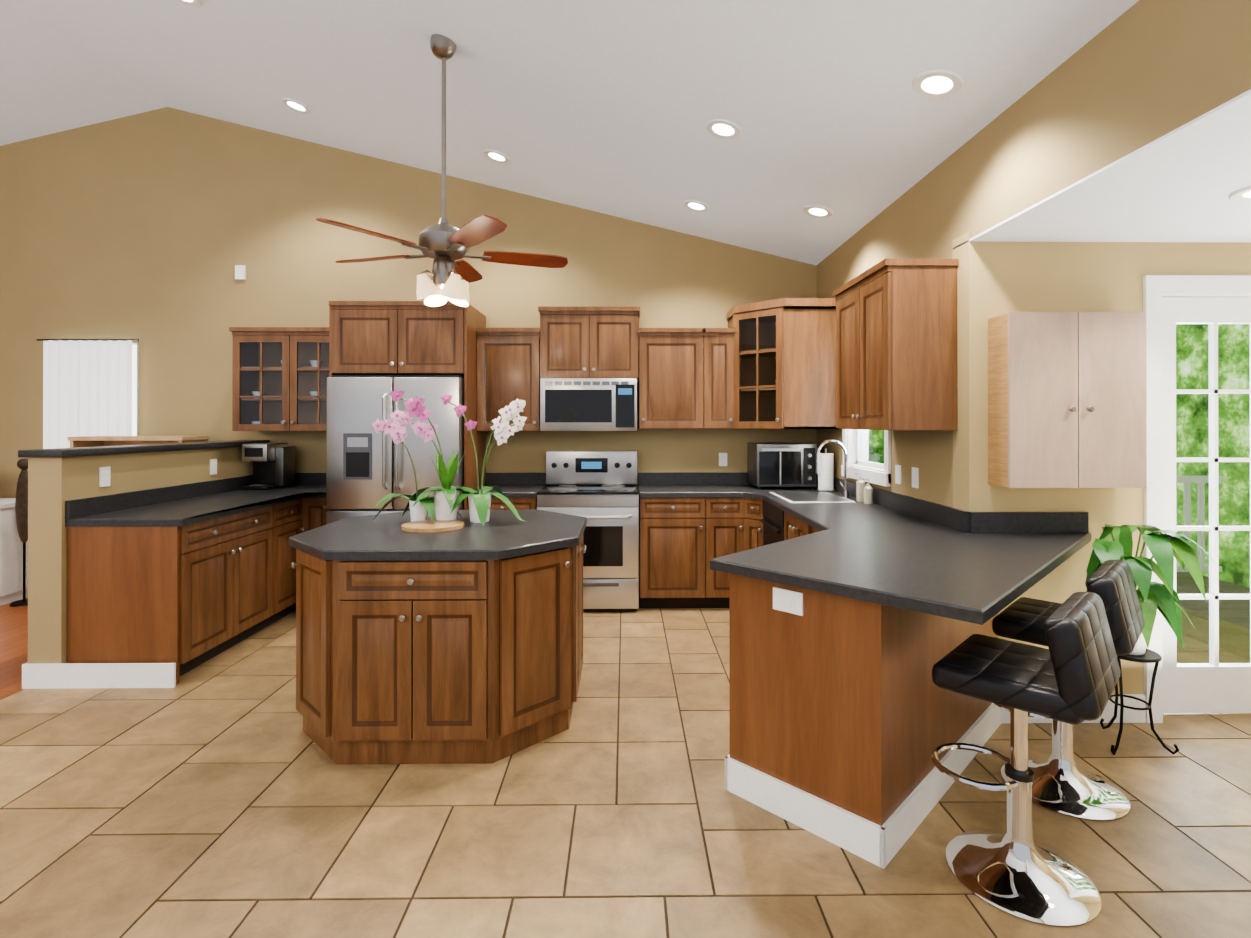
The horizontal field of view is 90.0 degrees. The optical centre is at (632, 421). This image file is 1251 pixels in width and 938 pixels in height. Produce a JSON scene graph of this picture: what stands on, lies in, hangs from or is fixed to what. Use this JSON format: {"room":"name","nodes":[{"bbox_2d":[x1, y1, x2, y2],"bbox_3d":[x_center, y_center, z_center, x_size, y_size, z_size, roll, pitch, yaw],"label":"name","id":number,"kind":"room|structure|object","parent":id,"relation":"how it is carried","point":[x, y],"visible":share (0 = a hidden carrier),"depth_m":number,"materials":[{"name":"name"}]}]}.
{"room":"kitchen","nodes":[
{"label":"kitchen","id":0,"kind":"room"},
{"bbox_2d":[0,598,27,699],"bbox_3d":[-5.620,1.468,2.021,4.700,0.050,6.800,0,0,-1],"label":"floor","id":1,"kind":"structure","parent":0,"point":[13,639],"depth_m":4.01,"materials":[{"name":"brown wood"}]},
{"bbox_2d":[0,498,27,605],"bbox_3d":[-5.620,0.931,5.063,1.410,1.040,0.478,0,0,-1],"label":"sideboard","id":2,"kind":"object","parent":1,"relation":"on","point":[11,566],"visible":0.47,"depth_m":4.97,"materials":[{"name":"wood"}]},
{"bbox_2d":[9,458,27,606],"bbox_3d":[-4.834,0.873,4.972,0.170,1.155,0.170,0,0,-1],"label":"statue","id":3,"kind":"object","parent":1,"relation":"on","point":[21,505],"visible":0.71,"depth_m":4.96,"materials":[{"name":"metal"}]},
{"bbox_2d":[67,436,208,447],"bbox_3d":[-3.924,0.786,4.987,0.880,1.330,0.310,0,0,-1],"label":"bookcase","id":4,"kind":"object","parent":1,"relation":"on","point":[86,441],"visible":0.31,"depth_m":4.90,"materials":[{"name":"brown wood"}]},
{"bbox_2d":[18,440,269,663],"bbox_3d":[-3.207,0.804,4.359,0.240,1.290,1.978,0,0,-1],"label":"wall","id":5,"kind":"structure","parent":0,"point":[58,478],"depth_m":3.43,"materials":[{"name":"paint"}]},
{"bbox_2d":[22,663,25,688],"bbox_3d":[-3.305,1.384,4.356,0.015,0.130,1.950,0,0,-1],"label":"baseboard","id":6,"kind":"structure","parent":5,"relation":"attached to","point":[23,665],"depth_m":3.38,"materials":[{"name":"white wood"}]},
{"bbox_2d":[26,662,175,688],"bbox_3d":[-2.881,1.382,3.394,0.790,0.130,0.016,0,0,-1],"label":"baseboard","id":7,"kind":"structure","parent":5,"relation":"attached to","point":[91,675],"depth_m":3.39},
{"bbox_2d":[99,467,110,486],"bbox_3d":[-3.105,0.327,3.683,0.008,0.115,0.072,0,0,-1],"label":"electrical outlet plate","id":8,"kind":"object","parent":5,"relation":"attached to","point":[104,472],"depth_m":3.67,"materials":[{"name":"white plastic"}]},
{"bbox_2d":[65,475,252,518],"bbox_3d":[-3.103,0.489,4.386,0.022,0.100,1.927,0,0,-1],"label":"backsplash","id":9,"kind":"structure","parent":5,"relation":"attached to","point":[74,509],"depth_m":3.98,"materials":[{"name":"black stone"}]},
{"bbox_2d":[210,459,216,474],"bbox_3d":[-3.117,0.340,4.653,0.008,0.115,0.072,0,0,-1],"label":"electrical outlet plate","id":10,"kind":"object","parent":5,"relation":"attached to","point":[213,462],"depth_m":4.65,"materials":[{"name":"white plastic"}]},
{"bbox_2d":[0,107,816,497],"bbox_3d":[-3.134,-0.643,5.415,9.750,4.190,0.120,0,0,-1],"label":"wall","id":11,"kind":"structure","parent":0,"point":[150,229],"depth_m":5.36,"materials":[{"name":"paint"}]},
{"bbox_2d":[132,343,138,435],"bbox_3d":[-4.588,-0.078,5.324,0.740,1.180,0.023,0,0,-1],"label":"window","id":12,"kind":"structure","parent":11,"relation":"in","point":[135,354],"depth_m":5.32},
{"bbox_2d":[37,339,138,448],"bbox_3d":[-4.588,-0.095,5.267,0.840,1.193,0.036,0,0,-1],"label":"window blinds","id":13,"kind":"object","parent":12,"relation":"hanging from","point":[87,387],"visible":0.73,"depth_m":5.27,"materials":[{"name":"white fabric"}]},
{"bbox_2d":[235,265,245,279],"bbox_3d":[-3.349,-1.268,5.342,0.080,0.120,0.025,0,0,-1],"label":"electrical outlet plate","id":14,"kind":"object","parent":11,"relation":"attached to","point":[240,270],"depth_m":5.33,"materials":[{"name":"white plastic"}]},
{"bbox_2d":[329,303,484,382],"bbox_3d":[-1.771,-0.612,5.037,0.991,0.507,0.660,0,0,-1],"label":"upper cabinet","id":15,"kind":"object","parent":11,"relation":"attached to","point":[365,338],"depth_m":4.71,"materials":[{"name":"brown wood"}]},
{"bbox_2d":[473,331,540,434],"bbox_3d":[-1.003,-0.317,5.203,0.503,0.797,0.345,0,0,-1],"label":"upper cabinet","id":16,"kind":"object","parent":11,"relation":"attached to","point":[508,362],"depth_m":5.03,"materials":[{"name":"brown wood"}]},
{"bbox_2d":[295,472,747,482],"bbox_3d":[-0.757,0.491,5.366,4.692,0.100,0.022,0,0,-1],"label":"backsplash","id":17,"kind":"structure","parent":11,"relation":"attached to","point":[643,477],"depth_m":5.37,"materials":[{"name":"black stone"}]},
{"bbox_2d":[537,307,640,378],"bbox_3d":[-0.350,-0.615,5.211,0.797,0.542,0.345,0,0,-1],"label":"upper cabinet","id":18,"kind":"object","parent":11,"relation":"attached to","point":[577,342],"depth_m":5.04,"materials":[{"name":"brown wood"}]},
{"bbox_2d":[540,378,636,430],"bbox_3d":[-0.350,-0.130,5.165,0.768,0.418,0.436,0,0,-1],"label":"microwave","id":19,"kind":"object","parent":18,"relation":"attached to","point":[588,404],"visible":1,"depth_m":4.95,"materials":[{"name":"silver metal"}]},
{"bbox_2d":[637,331,704,428],"bbox_3d":[0.313,-0.327,5.218,0.522,0.777,0.345,0,0,-1],"label":"upper cabinet","id":20,"kind":"object","parent":11,"relation":"attached to","point":[671,385],"depth_m":5.05,"materials":[{"name":"brown wood"}]},
{"bbox_2d":[705,331,736,428],"bbox_3d":[0.698,-0.327,5.223,0.248,0.777,0.345,0,0,-1],"label":"upper cabinet","id":21,"kind":"object","parent":11,"relation":"attached to","point":[718,344],"depth_m":5.05,"materials":[{"name":"brown wood"}]},
{"bbox_2d":[719,453,726,465],"bbox_3d":[0.781,0.332,5.394,0.072,0.115,0.007,0,0,-1],"label":"electrical outlet plate","id":22,"kind":"object","parent":11,"relation":"attached to","point":[722,456],"depth_m":5.39,"materials":[{"name":"white plastic"}]},
{"bbox_2d":[729,303,784,422],"bbox_3d":[0.981,-0.432,4.906,0.332,0.869,0.332,0,0,-1],"label":"upper cabinet","id":23,"kind":"object","parent":11,"relation":"attached to","point":[758,329],"depth_m":5.05,"materials":[{"name":"brown wood"}]},
{"bbox_2d":[0,0,1138,264],"bbox_3d":[-3.146,-2.038,2.068,9.850,1.438,6.820,0,0,-1],"label":"ceiling","id":24,"kind":"structure","parent":0,"point":[608,106],"depth_m":3.59,"materials":[{"name":"white paint"}]},
{"bbox_2d":[177,0,200,6],"bbox_3d":[-2.466,-2.329,3.407,0.195,0.055,0.200,0,0,-1],"label":"recessed light","id":25,"kind":"object","parent":24,"relation":"in","point":[195,3],"visible":1,"depth_m":3.47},
{"bbox_2d":[281,98,310,113],"bbox_3d":[-2.480,-2.326,4.617,0.195,0.055,0.200,0,0,-1],"label":"recessed light","id":26,"kind":"object","parent":24,"relation":"in","point":[295,105],"visible":1,"depth_m":4.61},
{"bbox_2d":[316,34,567,306],"bbox_3d":[-0.985,-1.302,3.315,1.261,1.378,1.214,0,0,-1],"label":"ceiling fan","id":27,"kind":"object","parent":24,"relation":"hanging from","point":[443,244],"visible":1,"depth_m":3.21,"materials":[{"name":"metal"}]},
{"bbox_2d":[484,149,509,162],"bbox_3d":[-1.011,-1.971,4.663,0.195,0.055,0.200,0,0,-1],"label":"recessed light","id":28,"kind":"object","parent":24,"relation":"in","point":[496,156],"visible":1,"depth_m":4.65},
{"bbox_2d":[683,200,708,211],"bbox_3d":[0.479,-1.612,4.689,0.195,0.055,0.200,0,0,-1],"label":"recessed light","id":29,"kind":"object","parent":24,"relation":"in","point":[696,205],"visible":1,"depth_m":4.68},
{"bbox_2d":[706,119,740,138],"bbox_3d":[0.503,-1.613,3.460,0.195,0.055,0.200,0,0,-1],"label":"recessed light","id":30,"kind":"object","parent":24,"relation":"in","point":[722,128],"visible":1,"depth_m":3.45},
{"bbox_2d":[803,205,832,217],"bbox_3d":[1.264,-1.425,4.258,0.195,0.055,0.200,0,0,-1],"label":"recessed light","id":31,"kind":"object","parent":24,"relation":"in","point":[817,211],"visible":0.98,"depth_m":4.25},
{"bbox_2d":[912,69,962,98],"bbox_3d":[1.292,-1.427,2.653,0.195,0.055,0.200,0,0,-1],"label":"recessed light","id":32,"kind":"object","parent":24,"relation":"in","point":[937,83],"visible":1,"depth_m":2.64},
{"bbox_2d":[0,603,1250,937],"bbox_3d":[0.529,1.468,2.092,7.600,0.050,6.800,0,0,-1],"label":"floor","id":33,"kind":"structure","parent":0,"point":[222,795],"depth_m":2.22,"materials":[{"name":"tile"}]},
{"bbox_2d":[65,511,276,683],"bbox_3d":[-2.798,1.013,3.885,0.620,0.870,0.900,0,0,-1],"label":"base cabinet","id":34,"kind":"object","parent":33,"relation":"on","point":[137,592],"depth_m":3.44,"materials":[{"name":"brown wood"}]},
{"bbox_2d":[65,483,325,526],"bbox_3d":[-2.699,0.559,4.391,0.830,0.040,1.927,0,0,-1],"label":"countertop","id":35,"kind":"structure","parent":34,"relation":"on","point":[224,507],"depth_m":3.99,"materials":[{"name":"black stone"}]},
{"bbox_2d":[242,443,294,489],"bbox_3d":[-2.931,0.360,5.053,0.272,0.360,0.324,0,0,-1],"label":"coffee maker","id":36,"kind":"object","parent":35,"relation":"on","point":[273,465],"visible":1,"depth_m":5.01,"materials":[{"name":"black plastic"}]},
{"bbox_2d":[277,507,304,620],"bbox_3d":[-2.806,1.014,4.533,0.620,0.870,0.397,0,0,-1],"label":"base cabinet","id":37,"kind":"object","parent":33,"relation":"on","point":[290,523],"depth_m":4.53,"materials":[{"name":"brown wood"}]},
{"bbox_2d":[305,499,330,531],"bbox_3d":[-2.406,1.016,5.046,0.232,0.870,0.620,0,0,-1],"label":"base cabinet","id":38,"kind":"object","parent":33,"relation":"on","point":[315,513],"depth_m":4.74,"materials":[{"name":"brown wood"}]},
{"bbox_2d":[326,375,463,523],"bbox_3d":[-1.770,0.553,4.939,0.977,1.795,0.797,0,0,-1],"label":"fridge","id":39,"kind":"object","parent":33,"relation":"on","point":[368,468],"visible":0.54,"depth_m":4.60,"materials":[{"name":"silver metal"}]},
{"bbox_2d":[291,521,586,764],"bbox_3d":[-0.923,1.011,3.196,1.370,0.870,1.250,0,0,-1],"label":"kitchen island","id":40,"kind":"object","parent":33,"relation":"on","point":[464,645],"depth_m":2.62,"materials":[{"name":"brown wood"}]},
{"bbox_2d":[289,509,586,556],"bbox_3d":[-0.923,0.556,3.197,1.340,0.040,1.220,0,0,-1],"label":"island countertop","id":41,"kind":"structure","parent":40,"relation":"on","point":[543,533],"depth_m":2.88,"materials":[{"name":"black stone"}]},
{"bbox_2d":[372,388,526,532],"bbox_3d":[-0.964,0.183,3.285,0.832,0.705,0.574,0,0,-1],"label":"orchids","id":42,"kind":"object","parent":41,"relation":"on","point":[446,499],"visible":1,"depth_m":3.28,"materials":[{"name":"pink plant"}]},
{"bbox_2d":[490,499,536,509],"bbox_3d":[-0.993,1.016,5.063,0.516,0.870,0.620,0,0,-1],"label":"base cabinet","id":43,"kind":"object","parent":33,"relation":"on","point":[496,504],"depth_m":4.76,"materials":[{"name":"brown wood"}]},
{"bbox_2d":[475,483,545,498],"bbox_3d":[-0.992,0.561,5.056,0.518,0.040,0.635,0,0,-1],"label":"countertop","id":44,"kind":"structure","parent":43,"relation":"on","point":[509,490],"depth_m":4.94,"materials":[{"name":"black stone"}]},
{"bbox_2d":[537,451,638,611],"bbox_3d":[-0.341,0.851,4.995,0.770,1.200,0.717,0,0,-1],"label":"stove","id":45,"kind":"object","parent":33,"relation":"on","point":[598,490],"visible":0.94,"depth_m":4.71,"materials":[{"name":"silver metal"}]},
{"bbox_2d":[639,495,660,607],"bbox_3d":[0.304,1.016,5.078,0.503,0.870,0.620,0,0,-1],"label":"base cabinet","id":46,"kind":"object","parent":33,"relation":"on","point":[647,589],"depth_m":4.77,"materials":[{"name":"brown wood"}]},
{"bbox_2d":[725,627,1000,868],"bbox_3d":[1.066,1.010,2.779,1.379,0.870,1.480,0,0,-1],"label":"base cabinet","id":47,"kind":"object","parent":33,"relation":"on","point":[835,732],"depth_m":2.22,"materials":[{"name":"brown wood"}]},
{"bbox_2d":[638,483,1090,626],"bbox_3d":[1.134,0.557,3.578,2.134,0.040,3.640,0,0,-1],"label":"countertop","id":48,"kind":"structure","parent":47,"relation":"on","point":[770,556],"depth_m":2.63,"materials":[{"name":"black stone"}]},
{"bbox_2d":[747,442,816,488],"bbox_3d":[1.215,0.360,5.098,0.480,0.360,0.410,0,0,-1],"label":"toaster oven","id":49,"kind":"object","parent":48,"relation":"on","point":[781,464],"visible":0.98,"depth_m":4.92,"materials":[{"name":"silver metal"}]},
{"bbox_2d":[816,448,834,491],"bbox_3d":[1.498,0.375,4.846,0.140,0.329,0.140,0,0,-1],"label":"paper towel roll","id":50,"kind":"object","parent":48,"relation":"on","point":[826,475],"visible":0.96,"depth_m":4.80,"materials":[{"name":"white paper"}]},
{"bbox_2d":[856,473,861,501],"bbox_3d":[1.526,0.442,4.176,0.058,0.192,0.058,0,0,44],"label":"soap bottle","id":51,"kind":"object","parent":48,"relation":"on","point":[858,482],"depth_m":4.17,"materials":[{"name":"white plastic"}]},
{"bbox_2d":[860,477,872,503],"bbox_3d":[1.537,0.456,4.076,0.058,0.162,0.058,0,0,44],"label":"soap bottle","id":52,"kind":"object","parent":48,"relation":"on","point":[864,492],"depth_m":4.07,"materials":[{"name":"white plastic"}]},
{"bbox_2d":[931,592,1120,926],"bbox_3d":[1.222,0.997,2.000,0.497,0.893,0.430,0,0,44],"label":"stool","id":53,"kind":"object","parent":33,"relation":"on","point":[1071,675],"visible":1,"depth_m":1.91,"materials":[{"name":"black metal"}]},
{"bbox_2d":[992,560,1144,820],"bbox_3d":[1.686,0.998,2.475,0.497,0.893,0.430,0,0,44],"label":"stool","id":54,"kind":"object","parent":33,"relation":"on","point":[1063,783],"visible":0.58,"depth_m":2.37,"materials":[{"name":"black leather"}]},
{"bbox_2d":[1100,648,1178,754],"bbox_3d":[2.201,1.229,2.801,0.298,0.421,0.281,0,0,-1],"label":"plant stand","id":55,"kind":"object","parent":33,"relation":"on","point":[1149,656],"visible":0.62,"depth_m":2.73,"materials":[{"name":"metal"}]},
{"bbox_2d":[1085,524,1217,654],"bbox_3d":[2.188,0.744,2.744,0.506,0.550,0.478,0,0,-1],"label":"potted plant","id":56,"kind":"object","parent":55,"relation":"on","point":[1154,596],"visible":0.67,"depth_m":2.63,"materials":[{"name":"green plant"}]},
{"bbox_2d":[816,0,1250,507],"bbox_3d":[1.704,0.025,2.119,0.150,2.838,6.820,0,0,-1],"label":"wall","id":57,"kind":"structure","parent":0,"point":[1137,75],"depth_m":2.39,"materials":[{"name":"paint"}]},
{"bbox_2d":[841,429,890,486],"bbox_3d":[1.664,-0.126,4.302,0.180,1.070,0.815,0,0,-1],"label":"window","id":58,"kind":"structure","parent":57,"relation":"in","point":[855,443],"depth_m":4.43,"materials":[{"name":"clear glass"}]},
{"bbox_2d":[815,471,968,530],"bbox_3d":[1.591,0.488,4.193,0.022,0.100,2.378,0,0,-1],"label":"backsplash","id":59,"kind":"structure","parent":57,"relation":"attached to","point":[955,518],"depth_m":3.50,"materials":[{"name":"black stone"}]},
{"bbox_2d":[833,263,958,429],"bbox_3d":[1.438,-0.362,3.492,0.344,0.817,0.769,0,0,-1],"label":"upper cabinet","id":60,"kind":"object","parent":57,"relation":"attached to","point":[874,347],"depth_m":3.11,"materials":[{"name":"brown wood"}]},
{"bbox_2d":[895,465,900,484],"bbox_3d":[1.606,0.322,3.782,0.008,0.115,0.072,0,0,-1],"label":"electrical outlet plate","id":61,"kind":"object","parent":57,"relation":"attached to","point":[897,467],"depth_m":3.77,"materials":[{"name":"white plastic"}]},
{"bbox_2d":[912,467,918,487],"bbox_3d":[1.608,0.322,3.562,0.008,0.115,0.072,0,0,-1],"label":"electrical outlet plate","id":62,"kind":"object","parent":57,"relation":"attached to","point":[915,471],"depth_m":3.55,"materials":[{"name":"white plastic"}]},
{"bbox_2d":[953,231,1250,694],"bbox_3d":[2.968,0.266,3.098,2.700,2.360,0.150,0,0,-1],"label":"wall","id":63,"kind":"structure","parent":0,"point":[994,279],"depth_m":3.01,"materials":[{"name":"paint"}]},
{"bbox_2d":[969,512,1088,530],"bbox_3d":[1.897,0.485,2.996,0.562,0.100,0.022,0,0,-1],"label":"backsplash","id":64,"kind":"structure","parent":63,"relation":"attached to","point":[978,521],"depth_m":2.99,"materials":[{"name":"black stone"}]},
{"bbox_2d":[988,312,1146,487],"bbox_3d":[2.020,-0.096,2.908,0.624,0.796,0.205,0,0,-1],"label":"upper cabinet","id":65,"kind":"object","parent":63,"relation":"attached to","point":[1067,399],"visible":1,"depth_m":2.84,"materials":[{"name":"beige wood"}]},
{"bbox_2d":[1001,694,1145,723],"bbox_3d":[2.040,1.381,3.001,0.838,0.130,0.015,0,0,-1],"label":"baseboard","id":66,"kind":"structure","parent":63,"relation":"attached to","point":[1129,715],"depth_m":3.00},
{"bbox_2d":[1143,275,1250,722],"bbox_3d":[2.978,0.373,3.088,1.030,2.145,0.170,0,0,-1],"label":"glass door","id":67,"kind":"structure","parent":63,"relation":"attached to","point":[1213,685],"depth_m":3.07,"materials":[{"name":"clear glass"}]},
{"bbox_2d":[953,89,1250,249],"bbox_3d":[3.043,-0.875,0.952,2.800,0.010,4.450,0,0,-1],"label":"ceiling","id":68,"kind":"structure","parent":0,"point":[1182,183],"depth_m":2.42,"materials":[{"name":"white paint"}]},
{"bbox_2d":[1228,186,1250,200],"bbox_3d":[2.367,-0.860,2.339,0.200,0.010,0.200,0,0,-1],"label":"recessed light","id":69,"kind":"object","parent":68,"relation":"in","point":[1243,194],"visible":1,"depth_m":2.38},
{"label":"outside","id":70,"kind":"structure","parent":0,"visible":0},
{"bbox_2d":[868,324,1249,587],"bbox_3d":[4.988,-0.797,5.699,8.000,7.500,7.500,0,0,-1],"label":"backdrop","id":71,"kind":"structure","parent":70,"point":[1183,420],"depth_m":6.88,"materials":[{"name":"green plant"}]},
{"bbox_2d":[1176,476,1249,628],"bbox_3d":[3.630,0.965,4.659,3.740,1.130,2.940,0,0,-1],"label":"deck","id":72,"kind":"object","parent":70,"point":[1226,587],"depth_m":5.75,"materials":[{"name":"white wood"}]}
]}

